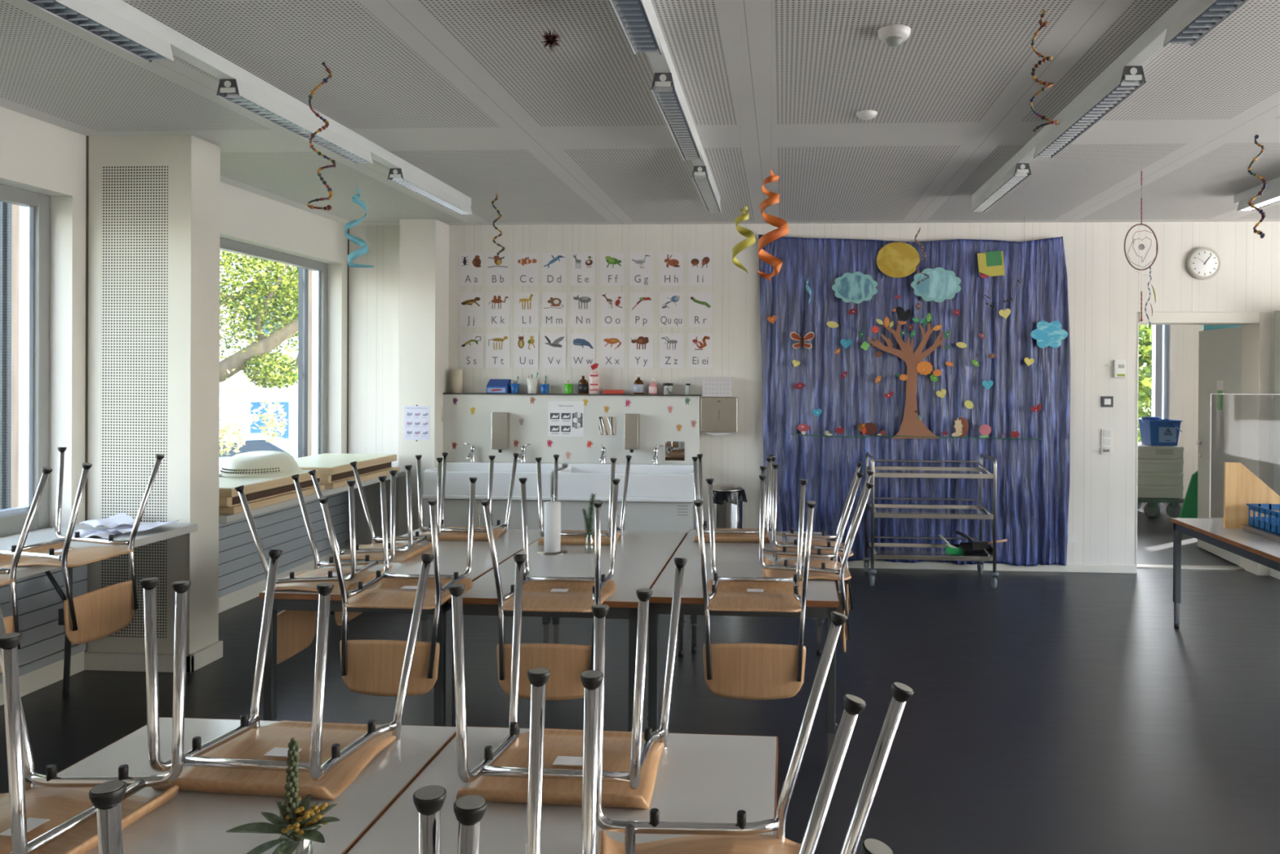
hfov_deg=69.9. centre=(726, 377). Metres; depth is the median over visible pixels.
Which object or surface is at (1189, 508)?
board
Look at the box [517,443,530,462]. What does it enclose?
tap
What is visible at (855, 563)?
baseboard
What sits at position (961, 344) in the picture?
felt leaf
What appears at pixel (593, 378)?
label
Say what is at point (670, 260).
picture
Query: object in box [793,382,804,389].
felt leaf
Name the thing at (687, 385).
jar
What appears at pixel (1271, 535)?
steel tray
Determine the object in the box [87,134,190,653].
wall column
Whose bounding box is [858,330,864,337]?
felt leaf
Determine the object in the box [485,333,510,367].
card
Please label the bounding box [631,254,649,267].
picture
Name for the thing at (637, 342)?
picture
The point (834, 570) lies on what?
chair
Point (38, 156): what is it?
wall
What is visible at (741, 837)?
chair
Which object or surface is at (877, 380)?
felt leaf
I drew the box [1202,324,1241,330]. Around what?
sign
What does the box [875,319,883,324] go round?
felt leaf
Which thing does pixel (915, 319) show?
felt leaf
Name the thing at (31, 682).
baseboard
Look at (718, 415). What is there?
dispenser
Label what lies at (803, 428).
felt toadstool
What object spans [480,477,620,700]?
chair
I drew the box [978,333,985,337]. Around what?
felt leaf
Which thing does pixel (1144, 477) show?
box
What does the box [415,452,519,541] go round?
chair
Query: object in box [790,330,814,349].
butterfly
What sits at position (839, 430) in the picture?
apple
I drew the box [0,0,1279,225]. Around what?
ceiling
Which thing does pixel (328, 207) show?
spiral
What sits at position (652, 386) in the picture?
bottle
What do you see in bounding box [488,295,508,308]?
picture
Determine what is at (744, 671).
chair
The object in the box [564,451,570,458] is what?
sticker
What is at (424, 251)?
wall column
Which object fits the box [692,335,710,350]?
picture
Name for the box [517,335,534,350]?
picture
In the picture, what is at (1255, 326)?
trim
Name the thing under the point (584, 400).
sticker
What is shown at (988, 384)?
heart
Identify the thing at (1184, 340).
wall
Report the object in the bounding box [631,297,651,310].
picture
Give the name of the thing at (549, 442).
sticker
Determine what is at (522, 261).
picture
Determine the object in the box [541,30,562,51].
star
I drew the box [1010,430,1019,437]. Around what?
apple
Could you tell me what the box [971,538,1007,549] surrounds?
wooden brush
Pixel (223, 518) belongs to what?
countertop
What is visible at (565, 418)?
sheet
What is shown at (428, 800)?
chair
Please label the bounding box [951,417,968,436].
felt hedgehog
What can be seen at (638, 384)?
bottle
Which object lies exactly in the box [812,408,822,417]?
heart
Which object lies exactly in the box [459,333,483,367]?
card
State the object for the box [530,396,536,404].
sticker
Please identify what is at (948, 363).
felt leaf
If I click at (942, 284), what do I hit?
cloud
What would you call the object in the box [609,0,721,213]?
ceiling light
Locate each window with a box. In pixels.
[0,183,49,537]
[219,237,328,455]
[1151,324,1168,418]
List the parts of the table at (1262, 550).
leg, frame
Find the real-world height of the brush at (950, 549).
0.162 m
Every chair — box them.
[0,447,164,644]
[0,466,53,673]
[0,580,191,853]
[88,779,487,853]
[139,549,434,799]
[235,470,397,664]
[308,457,443,625]
[318,475,477,696]
[413,667,893,853]
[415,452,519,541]
[448,554,687,808]
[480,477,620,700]
[535,454,631,545]
[580,604,913,853]
[692,453,774,542]
[693,478,816,699]
[758,466,874,652]
[769,456,874,612]
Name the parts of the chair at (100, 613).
leg, seat, leg, leg, backrest, leg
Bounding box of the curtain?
[758,234,1070,566]
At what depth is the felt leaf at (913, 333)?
7.68 m
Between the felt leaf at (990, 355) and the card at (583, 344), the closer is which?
the felt leaf at (990, 355)
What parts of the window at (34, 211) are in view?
sash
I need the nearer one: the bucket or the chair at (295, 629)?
the chair at (295, 629)
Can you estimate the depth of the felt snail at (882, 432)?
7.70 m
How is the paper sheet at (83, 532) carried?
on the countertop at (162, 532)
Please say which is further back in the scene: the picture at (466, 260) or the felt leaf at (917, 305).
the picture at (466, 260)
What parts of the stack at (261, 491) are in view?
panel, panel, panel, panel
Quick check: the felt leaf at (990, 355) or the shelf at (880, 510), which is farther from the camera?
the felt leaf at (990, 355)
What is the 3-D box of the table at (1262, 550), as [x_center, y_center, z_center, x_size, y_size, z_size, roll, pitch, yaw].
[3.251,1.294,4.694,0.800,0.721,2.600,0,0,4]
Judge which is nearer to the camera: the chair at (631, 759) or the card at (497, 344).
the chair at (631, 759)
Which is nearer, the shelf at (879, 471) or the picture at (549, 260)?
the shelf at (879, 471)
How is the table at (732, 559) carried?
on the floor
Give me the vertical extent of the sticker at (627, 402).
0.068 m
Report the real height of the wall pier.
2.205 m
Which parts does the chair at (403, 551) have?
leg, backrest, leg, leg, seat, leg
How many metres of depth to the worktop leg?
4.64 m
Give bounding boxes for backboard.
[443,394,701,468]
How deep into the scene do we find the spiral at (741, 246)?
3.34 m
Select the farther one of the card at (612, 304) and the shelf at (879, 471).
the card at (612, 304)
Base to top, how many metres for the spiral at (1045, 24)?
0.443 m
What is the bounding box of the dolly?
[1137,497,1184,517]
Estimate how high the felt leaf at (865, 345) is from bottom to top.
0.076 m
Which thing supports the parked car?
on the ground
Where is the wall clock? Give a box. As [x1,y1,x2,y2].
[1186,247,1221,279]
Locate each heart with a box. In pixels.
[767,315,776,323]
[791,360,799,367]
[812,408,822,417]
[840,338,851,349]
[883,391,893,397]
[935,388,946,399]
[982,380,993,390]
[999,308,1010,319]
[1024,357,1034,366]
[1029,404,1041,411]
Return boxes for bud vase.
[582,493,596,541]
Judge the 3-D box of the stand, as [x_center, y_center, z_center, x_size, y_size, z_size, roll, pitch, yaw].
[3.389,0.728,5.736,0.620,0.405,0.300,0,0,4]
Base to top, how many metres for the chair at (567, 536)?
0.822 m
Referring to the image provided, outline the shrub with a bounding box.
[1137,324,1152,441]
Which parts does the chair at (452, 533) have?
leg, leg, seat, leg, leg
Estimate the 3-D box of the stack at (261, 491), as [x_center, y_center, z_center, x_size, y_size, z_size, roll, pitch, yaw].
[-3.167,0.720,5.867,0.630,0.156,1.080,0,0,4]
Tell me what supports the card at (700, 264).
attached to the wall at (1104, 288)
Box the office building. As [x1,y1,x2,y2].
[219,249,297,448]
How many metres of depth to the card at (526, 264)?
7.97 m
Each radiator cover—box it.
[0,564,87,684]
[218,490,348,597]
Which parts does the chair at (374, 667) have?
leg, leg, backrest, seat, leg, leg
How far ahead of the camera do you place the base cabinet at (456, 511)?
7.44 m
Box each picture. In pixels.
[461,255,480,266]
[461,297,479,306]
[461,336,480,346]
[487,255,507,267]
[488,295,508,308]
[488,336,507,349]
[517,257,537,266]
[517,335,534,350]
[519,294,535,309]
[543,254,564,267]
[543,297,564,308]
[544,336,564,347]
[573,253,592,268]
[573,294,591,308]
[573,338,593,348]
[602,293,622,308]
[604,256,621,267]
[604,337,621,349]
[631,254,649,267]
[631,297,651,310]
[631,336,648,349]
[661,295,679,308]
[661,337,677,349]
[664,254,679,267]
[690,257,709,267]
[690,297,710,307]
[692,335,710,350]
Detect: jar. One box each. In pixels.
[663,382,672,394]
[685,383,690,394]
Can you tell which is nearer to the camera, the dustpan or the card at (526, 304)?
the dustpan
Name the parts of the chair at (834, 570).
leg, leg, seat, backrest, leg, leg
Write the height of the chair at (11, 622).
0.822 m
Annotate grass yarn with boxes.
[791,433,1042,439]
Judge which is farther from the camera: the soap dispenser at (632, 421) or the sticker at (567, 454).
the sticker at (567, 454)
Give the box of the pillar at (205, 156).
[188,134,220,653]
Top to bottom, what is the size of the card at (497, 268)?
0.291 m
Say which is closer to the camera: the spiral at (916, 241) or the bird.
the spiral at (916, 241)
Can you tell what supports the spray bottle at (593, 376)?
on the wall shelf at (442, 393)
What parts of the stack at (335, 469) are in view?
panel, panel, panel, panel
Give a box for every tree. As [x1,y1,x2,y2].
[218,249,298,456]
[866,323,945,438]
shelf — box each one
[442,392,701,395]
[867,503,993,519]
[867,542,993,561]
[868,466,993,479]
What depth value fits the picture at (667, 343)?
7.89 m
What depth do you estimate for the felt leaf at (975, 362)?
7.65 m
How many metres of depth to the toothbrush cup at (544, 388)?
7.87 m
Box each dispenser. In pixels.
[491,412,510,453]
[624,413,639,453]
[700,396,737,435]
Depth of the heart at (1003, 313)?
7.64 m
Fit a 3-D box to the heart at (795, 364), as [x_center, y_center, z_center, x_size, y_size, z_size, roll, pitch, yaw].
[0.591,-0.117,7.746,0.068,0.067,0.008,0,0,4]
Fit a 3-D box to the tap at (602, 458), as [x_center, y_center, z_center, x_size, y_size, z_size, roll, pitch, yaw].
[-1.054,0.652,7.711,0.048,0.167,0.158,0,0,4]
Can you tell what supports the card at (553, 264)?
attached to the wall at (1104, 288)
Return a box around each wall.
[0,106,347,666]
[347,221,1279,575]
[1168,324,1202,498]
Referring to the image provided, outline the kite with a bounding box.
[977,250,1004,278]
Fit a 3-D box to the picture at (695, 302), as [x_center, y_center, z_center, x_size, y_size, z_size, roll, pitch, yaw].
[-0.226,-0.649,7.873,0.179,0.100,0.001,0,0,4]
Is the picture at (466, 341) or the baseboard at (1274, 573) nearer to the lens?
the baseboard at (1274, 573)
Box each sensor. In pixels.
[877,24,911,47]
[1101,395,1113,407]
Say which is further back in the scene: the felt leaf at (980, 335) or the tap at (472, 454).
the tap at (472, 454)
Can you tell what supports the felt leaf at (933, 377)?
attached to the curtain
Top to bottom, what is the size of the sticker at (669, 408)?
0.067 m
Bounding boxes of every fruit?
[899,373,907,380]
[916,360,933,375]
[933,368,942,376]
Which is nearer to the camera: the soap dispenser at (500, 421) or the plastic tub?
the plastic tub
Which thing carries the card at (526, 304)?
attached to the wall at (1104, 288)
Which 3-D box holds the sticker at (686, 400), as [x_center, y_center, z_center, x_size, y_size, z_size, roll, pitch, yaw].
[-0.330,0.200,7.765,0.053,0.068,0.001,0,0,4]
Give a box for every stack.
[218,470,324,514]
[294,453,399,488]
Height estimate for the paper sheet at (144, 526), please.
0.039 m
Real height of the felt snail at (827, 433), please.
0.045 m
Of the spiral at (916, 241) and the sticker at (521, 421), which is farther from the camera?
the sticker at (521, 421)
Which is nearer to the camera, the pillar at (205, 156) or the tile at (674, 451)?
the pillar at (205, 156)
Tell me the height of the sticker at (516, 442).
0.068 m
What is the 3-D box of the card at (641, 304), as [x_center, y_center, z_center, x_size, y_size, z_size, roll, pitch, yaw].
[-0.743,-0.588,7.906,0.209,0.301,0.002,0,0,4]
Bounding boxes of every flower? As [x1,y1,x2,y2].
[906,324,913,330]
[978,424,991,437]
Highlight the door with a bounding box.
[1195,326,1241,565]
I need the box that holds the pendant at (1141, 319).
[1140,291,1142,321]
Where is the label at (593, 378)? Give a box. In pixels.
[590,374,598,390]
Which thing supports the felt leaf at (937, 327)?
attached to the curtain
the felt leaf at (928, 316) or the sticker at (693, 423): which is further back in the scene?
the sticker at (693, 423)
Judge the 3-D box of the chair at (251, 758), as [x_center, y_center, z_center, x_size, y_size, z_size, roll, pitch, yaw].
[-1.042,0.853,2.217,0.467,0.822,0.516,0,0,6]
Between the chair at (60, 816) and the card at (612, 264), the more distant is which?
the card at (612, 264)
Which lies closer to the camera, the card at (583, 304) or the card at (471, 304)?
the card at (583, 304)
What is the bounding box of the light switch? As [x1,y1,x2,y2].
[1101,429,1112,454]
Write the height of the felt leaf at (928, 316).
0.077 m
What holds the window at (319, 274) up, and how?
in the wall at (38, 156)
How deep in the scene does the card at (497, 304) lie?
7.98 m
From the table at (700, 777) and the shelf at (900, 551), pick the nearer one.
the table at (700, 777)
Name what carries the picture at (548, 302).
attached to the card at (553, 304)
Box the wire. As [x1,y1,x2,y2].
[982,279,1027,307]
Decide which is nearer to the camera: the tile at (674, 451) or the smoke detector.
the smoke detector
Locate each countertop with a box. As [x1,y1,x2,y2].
[0,522,197,579]
[218,471,404,523]
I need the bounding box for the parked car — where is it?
[218,432,297,468]
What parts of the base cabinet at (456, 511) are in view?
door, handle, door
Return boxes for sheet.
[72,527,121,538]
[78,512,141,528]
[101,518,181,533]
[547,400,583,436]
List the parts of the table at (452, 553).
leg, frame, leg, leg, leg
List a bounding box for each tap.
[464,442,475,462]
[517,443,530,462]
[599,444,606,463]
[652,444,663,464]
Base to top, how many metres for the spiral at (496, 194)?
0.524 m
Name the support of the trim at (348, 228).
attached to the wall at (1104, 288)
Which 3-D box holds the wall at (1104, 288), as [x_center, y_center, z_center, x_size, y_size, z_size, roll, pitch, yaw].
[1.780,0.159,7.899,10.610,2.950,0.280,0,0,4]
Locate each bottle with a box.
[577,375,587,393]
[588,363,599,394]
[633,374,643,394]
[648,378,657,394]
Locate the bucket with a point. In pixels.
(1154, 431)
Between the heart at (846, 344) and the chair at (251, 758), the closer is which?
the chair at (251, 758)
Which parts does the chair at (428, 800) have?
leg, leg, leg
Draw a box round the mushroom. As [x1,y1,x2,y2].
[942,431,947,435]
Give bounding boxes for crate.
[1246,503,1279,534]
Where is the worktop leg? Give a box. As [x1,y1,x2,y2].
[44,567,72,693]
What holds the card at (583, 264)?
attached to the wall at (1104, 288)
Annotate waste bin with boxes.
[712,484,746,528]
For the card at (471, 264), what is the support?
attached to the wall at (1104, 288)
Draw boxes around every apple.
[835,426,844,433]
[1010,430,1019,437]
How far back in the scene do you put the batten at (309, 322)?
8.09 m
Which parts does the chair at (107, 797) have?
leg, leg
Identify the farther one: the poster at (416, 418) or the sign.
the sign
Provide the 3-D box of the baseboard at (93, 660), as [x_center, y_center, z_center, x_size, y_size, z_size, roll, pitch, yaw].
[-3.236,1.568,5.144,0.629,0.095,0.288,0,0,4]
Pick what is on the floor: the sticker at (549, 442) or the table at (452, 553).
the table at (452, 553)
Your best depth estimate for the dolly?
10.64 m
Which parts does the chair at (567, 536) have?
leg, leg, seat, leg, leg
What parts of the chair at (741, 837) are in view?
leg, leg, seat, leg, leg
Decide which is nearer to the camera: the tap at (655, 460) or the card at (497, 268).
the tap at (655, 460)
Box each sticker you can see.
[451,441,457,448]
[453,396,457,404]
[470,406,475,414]
[513,440,519,447]
[518,417,524,425]
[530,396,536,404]
[546,440,552,447]
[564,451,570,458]
[582,398,588,406]
[586,440,592,448]
[604,404,609,413]
[625,399,631,406]
[666,405,673,413]
[675,423,682,431]
[684,397,690,404]
[690,419,696,426]
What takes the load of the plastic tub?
on the stack at (261, 491)
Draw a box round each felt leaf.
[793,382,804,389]
[826,321,838,328]
[840,371,847,377]
[847,308,857,314]
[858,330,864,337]
[860,341,869,350]
[871,325,879,333]
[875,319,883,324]
[875,351,882,356]
[875,375,881,383]
[884,316,889,326]
[900,328,904,336]
[910,330,915,337]
[911,317,919,322]
[915,302,919,310]
[926,312,931,322]
[929,373,937,382]
[933,324,942,330]
[944,329,949,338]
[945,361,953,366]
[952,309,959,315]
[955,342,967,347]
[964,400,973,408]
[972,360,978,366]
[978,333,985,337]
[987,353,996,358]
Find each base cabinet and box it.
[422,498,551,529]
[557,500,696,533]
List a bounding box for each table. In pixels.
[35,716,456,853]
[259,527,551,726]
[346,726,777,853]
[448,529,687,731]
[646,529,839,762]
[1170,517,1279,628]
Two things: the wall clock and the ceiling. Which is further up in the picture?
the ceiling
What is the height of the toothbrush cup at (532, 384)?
0.184 m
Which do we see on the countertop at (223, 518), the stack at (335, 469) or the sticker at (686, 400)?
the stack at (335, 469)
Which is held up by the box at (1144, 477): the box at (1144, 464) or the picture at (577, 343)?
the box at (1144, 464)
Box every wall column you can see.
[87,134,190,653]
[398,218,448,536]
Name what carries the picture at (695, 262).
attached to the card at (700, 264)
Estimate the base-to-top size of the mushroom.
0.040 m
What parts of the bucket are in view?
pale panel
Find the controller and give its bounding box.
[1104,360,1125,377]
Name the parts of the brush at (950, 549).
handle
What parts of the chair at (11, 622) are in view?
leg, backrest, seat, leg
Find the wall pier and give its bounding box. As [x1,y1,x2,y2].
[1273,310,1279,495]
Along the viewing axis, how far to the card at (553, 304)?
7.95 m
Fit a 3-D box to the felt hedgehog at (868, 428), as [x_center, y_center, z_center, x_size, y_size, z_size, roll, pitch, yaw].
[1.192,0.435,7.705,0.167,0.111,0.006,0,0,4]
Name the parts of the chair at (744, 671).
leg, leg, backrest, seat, leg, leg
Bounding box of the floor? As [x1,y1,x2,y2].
[0,502,1279,853]
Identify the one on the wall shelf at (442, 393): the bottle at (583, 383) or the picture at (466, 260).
the bottle at (583, 383)
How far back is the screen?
6.04 m
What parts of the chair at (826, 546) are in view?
leg, leg, seat, backrest, leg, leg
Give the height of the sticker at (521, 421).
0.068 m
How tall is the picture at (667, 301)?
0.111 m
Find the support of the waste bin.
on the floor
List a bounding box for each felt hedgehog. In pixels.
[857,422,877,435]
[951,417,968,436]
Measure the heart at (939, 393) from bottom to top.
0.085 m
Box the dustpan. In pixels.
[955,530,992,555]
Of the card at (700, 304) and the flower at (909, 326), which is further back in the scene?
the card at (700, 304)
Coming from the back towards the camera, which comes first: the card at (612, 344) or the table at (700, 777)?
the card at (612, 344)
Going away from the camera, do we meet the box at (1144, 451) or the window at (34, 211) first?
the window at (34, 211)
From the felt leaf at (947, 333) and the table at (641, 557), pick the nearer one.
the table at (641, 557)
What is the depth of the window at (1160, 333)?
12.30 m
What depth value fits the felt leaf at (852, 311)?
7.71 m
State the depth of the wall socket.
7.68 m
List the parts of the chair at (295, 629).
leg, backrest, leg, leg, seat, leg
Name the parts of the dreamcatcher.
bead cord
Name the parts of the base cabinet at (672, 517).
door, door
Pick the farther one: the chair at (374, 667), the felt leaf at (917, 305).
the felt leaf at (917, 305)
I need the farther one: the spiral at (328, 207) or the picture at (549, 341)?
the picture at (549, 341)
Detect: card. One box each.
[459,252,483,285]
[459,292,483,327]
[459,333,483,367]
[485,252,510,285]
[485,292,510,327]
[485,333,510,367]
[514,252,538,285]
[514,292,538,327]
[514,333,538,367]
[542,252,566,285]
[542,292,566,327]
[542,333,566,367]
[571,252,595,285]
[571,292,595,327]
[571,333,595,367]
[600,252,624,285]
[600,292,624,327]
[600,333,624,367]
[629,252,653,285]
[629,292,653,327]
[629,333,653,367]
[659,252,683,285]
[659,292,683,327]
[659,333,683,367]
[688,252,712,285]
[688,292,712,327]
[688,333,712,367]
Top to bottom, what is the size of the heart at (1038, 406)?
0.064 m
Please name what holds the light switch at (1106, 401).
attached to the wall at (1104, 288)
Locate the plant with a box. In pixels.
[226,737,339,853]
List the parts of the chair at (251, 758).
leg, leg, seat, leg, leg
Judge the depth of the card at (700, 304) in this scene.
7.88 m
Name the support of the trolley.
on the floor
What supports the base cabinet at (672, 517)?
on the floor
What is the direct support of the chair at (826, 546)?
on the table at (732, 559)
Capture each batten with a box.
[10,204,22,507]
[307,269,313,456]
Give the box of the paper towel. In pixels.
[705,431,732,435]
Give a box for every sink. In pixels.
[422,461,564,500]
[557,462,698,502]
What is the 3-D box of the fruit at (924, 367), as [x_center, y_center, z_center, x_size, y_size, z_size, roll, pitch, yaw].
[1.668,-0.079,7.674,0.136,0.121,0.008,0,0,4]
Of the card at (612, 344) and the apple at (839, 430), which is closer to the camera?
the apple at (839, 430)
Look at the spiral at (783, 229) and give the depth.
3.03 m
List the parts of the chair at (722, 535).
leg, leg, seat, leg, leg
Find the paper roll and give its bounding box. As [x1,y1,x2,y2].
[451,368,462,392]
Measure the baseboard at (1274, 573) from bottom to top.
0.080 m
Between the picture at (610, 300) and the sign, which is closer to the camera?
the picture at (610, 300)
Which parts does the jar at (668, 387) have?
lid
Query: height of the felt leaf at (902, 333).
0.062 m
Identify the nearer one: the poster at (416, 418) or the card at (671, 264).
the poster at (416, 418)
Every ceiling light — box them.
[23,0,472,214]
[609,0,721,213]
[970,0,1248,212]
[1233,177,1279,211]
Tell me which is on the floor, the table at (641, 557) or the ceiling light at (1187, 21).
the table at (641, 557)
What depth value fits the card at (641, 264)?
7.90 m
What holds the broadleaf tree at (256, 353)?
on the ground
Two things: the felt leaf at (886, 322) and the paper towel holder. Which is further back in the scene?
the felt leaf at (886, 322)
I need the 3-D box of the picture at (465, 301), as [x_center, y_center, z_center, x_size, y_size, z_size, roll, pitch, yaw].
[-2.248,-0.663,7.997,0.172,0.083,0.001,0,0,4]
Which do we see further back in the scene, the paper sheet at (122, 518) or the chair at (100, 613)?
the paper sheet at (122, 518)
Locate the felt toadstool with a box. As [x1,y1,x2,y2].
[797,423,809,435]
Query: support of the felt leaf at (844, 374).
attached to the curtain
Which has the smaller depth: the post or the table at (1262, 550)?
the table at (1262, 550)
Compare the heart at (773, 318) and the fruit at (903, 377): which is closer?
the fruit at (903, 377)
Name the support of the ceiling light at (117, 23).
attached to the ceiling
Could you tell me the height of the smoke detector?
0.030 m
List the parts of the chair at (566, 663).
leg, leg, backrest, seat, leg, leg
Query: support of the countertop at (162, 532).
attached to the wall at (38, 156)
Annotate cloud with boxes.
[831,271,877,303]
[911,266,960,302]
[1030,320,1067,347]
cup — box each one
[509,376,519,393]
[527,372,537,393]
[540,375,549,393]
[564,379,573,393]
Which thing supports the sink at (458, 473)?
on the base cabinet at (456, 511)
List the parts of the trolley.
frame, guard rail, guard rail, guard rail, frame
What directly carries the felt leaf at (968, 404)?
attached to the curtain
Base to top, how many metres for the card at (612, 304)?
0.301 m
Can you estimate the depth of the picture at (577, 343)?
7.94 m
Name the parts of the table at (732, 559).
leg, leg, frame, leg, leg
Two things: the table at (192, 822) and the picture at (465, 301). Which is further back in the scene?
the picture at (465, 301)
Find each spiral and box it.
[306,44,336,210]
[343,163,374,267]
[491,179,504,257]
[732,26,755,272]
[757,0,789,281]
[805,241,811,306]
[915,227,928,284]
[1029,9,1059,132]
[1247,130,1266,238]
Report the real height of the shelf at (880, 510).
0.038 m
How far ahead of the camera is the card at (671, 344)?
7.89 m
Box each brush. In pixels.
[938,533,962,555]
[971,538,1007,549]
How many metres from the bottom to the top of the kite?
0.233 m
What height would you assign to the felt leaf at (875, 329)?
0.069 m
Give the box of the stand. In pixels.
[1222,462,1279,528]
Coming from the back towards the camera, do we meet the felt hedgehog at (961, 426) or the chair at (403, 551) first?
the felt hedgehog at (961, 426)
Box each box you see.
[486,378,511,393]
[603,389,624,394]
[702,377,732,396]
[1137,441,1184,459]
[1137,458,1184,472]
[1137,471,1183,485]
[1137,484,1183,498]
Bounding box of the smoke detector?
[856,110,877,119]
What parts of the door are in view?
handle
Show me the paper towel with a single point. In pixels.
(717, 433)
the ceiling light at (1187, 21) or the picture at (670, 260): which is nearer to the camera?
the ceiling light at (1187, 21)
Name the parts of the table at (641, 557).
leg, frame, leg, leg, leg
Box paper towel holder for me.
[537,494,567,555]
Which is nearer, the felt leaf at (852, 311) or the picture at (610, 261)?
the felt leaf at (852, 311)
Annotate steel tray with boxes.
[1240,524,1279,542]
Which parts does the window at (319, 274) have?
sash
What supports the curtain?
attached to the wall at (1104, 288)
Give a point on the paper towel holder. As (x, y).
(552, 535)
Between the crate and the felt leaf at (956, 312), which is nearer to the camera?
the crate
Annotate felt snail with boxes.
[825,430,832,435]
[877,430,886,435]
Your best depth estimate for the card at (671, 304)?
7.89 m
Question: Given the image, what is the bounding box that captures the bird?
[892,306,911,324]
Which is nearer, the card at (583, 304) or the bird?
the bird
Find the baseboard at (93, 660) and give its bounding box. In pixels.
[84,640,222,672]
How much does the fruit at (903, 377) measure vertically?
0.055 m
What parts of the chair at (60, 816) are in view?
leg, leg, seat, leg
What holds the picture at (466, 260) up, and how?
attached to the card at (471, 264)
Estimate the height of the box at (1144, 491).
0.148 m
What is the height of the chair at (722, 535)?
0.822 m
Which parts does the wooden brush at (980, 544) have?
handle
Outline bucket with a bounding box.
[1137,416,1182,445]
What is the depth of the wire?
7.37 m
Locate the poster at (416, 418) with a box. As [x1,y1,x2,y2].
[404,404,429,441]
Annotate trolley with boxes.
[862,452,999,588]
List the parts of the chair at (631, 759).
leg, leg, seat, leg, leg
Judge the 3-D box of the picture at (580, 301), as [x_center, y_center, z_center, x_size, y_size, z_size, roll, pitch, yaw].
[-1.263,-0.658,7.937,0.165,0.122,0.001,0,0,4]
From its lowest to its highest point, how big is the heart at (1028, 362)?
0.077 m
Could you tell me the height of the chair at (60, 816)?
0.822 m
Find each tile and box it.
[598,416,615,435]
[665,441,684,460]
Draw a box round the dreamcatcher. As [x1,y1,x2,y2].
[1124,164,1158,326]
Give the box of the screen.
[1208,393,1259,517]
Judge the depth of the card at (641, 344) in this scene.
7.91 m
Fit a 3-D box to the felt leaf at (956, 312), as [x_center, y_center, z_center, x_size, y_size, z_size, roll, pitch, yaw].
[1.933,-0.547,7.662,0.063,0.063,0.008,0,0,4]
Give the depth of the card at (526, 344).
7.97 m
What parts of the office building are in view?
pane, pane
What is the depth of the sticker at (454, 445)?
7.89 m
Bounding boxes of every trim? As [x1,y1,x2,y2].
[84,135,88,651]
[346,228,349,541]
[1134,311,1270,575]
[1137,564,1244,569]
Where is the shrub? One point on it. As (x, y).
(1144, 331)
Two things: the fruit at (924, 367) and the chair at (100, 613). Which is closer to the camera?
the chair at (100, 613)
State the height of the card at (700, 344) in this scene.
0.298 m
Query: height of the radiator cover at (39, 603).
0.648 m
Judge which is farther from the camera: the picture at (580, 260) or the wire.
the picture at (580, 260)
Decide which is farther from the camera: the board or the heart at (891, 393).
the board
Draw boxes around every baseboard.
[0,546,348,705]
[84,640,222,672]
[848,560,1136,573]
[1269,567,1279,579]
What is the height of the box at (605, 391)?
0.036 m
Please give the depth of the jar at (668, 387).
7.80 m
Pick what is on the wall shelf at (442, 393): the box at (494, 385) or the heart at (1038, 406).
the box at (494, 385)
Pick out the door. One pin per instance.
(1220, 357)
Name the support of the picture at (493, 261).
attached to the card at (497, 268)
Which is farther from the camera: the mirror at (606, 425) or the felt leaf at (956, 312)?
the mirror at (606, 425)
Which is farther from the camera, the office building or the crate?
the office building
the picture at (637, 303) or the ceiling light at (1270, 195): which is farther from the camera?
the picture at (637, 303)
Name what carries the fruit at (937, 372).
attached to the curtain
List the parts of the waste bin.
lid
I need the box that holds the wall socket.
[1066,533,1075,543]
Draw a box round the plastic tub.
[220,450,302,477]
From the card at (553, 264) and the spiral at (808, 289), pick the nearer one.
the spiral at (808, 289)
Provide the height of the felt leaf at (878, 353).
0.048 m
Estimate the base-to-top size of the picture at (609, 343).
0.099 m
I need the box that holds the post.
[297,267,308,457]
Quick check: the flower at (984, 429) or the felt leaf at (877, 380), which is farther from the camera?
the felt leaf at (877, 380)
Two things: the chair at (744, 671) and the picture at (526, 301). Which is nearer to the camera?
the chair at (744, 671)
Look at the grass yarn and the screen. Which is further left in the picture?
the grass yarn
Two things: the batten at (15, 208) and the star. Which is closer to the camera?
the star
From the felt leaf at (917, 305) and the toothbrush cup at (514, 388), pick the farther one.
the toothbrush cup at (514, 388)
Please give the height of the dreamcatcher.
0.990 m
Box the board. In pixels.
[1178,470,1197,518]
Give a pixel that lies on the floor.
(1046, 712)

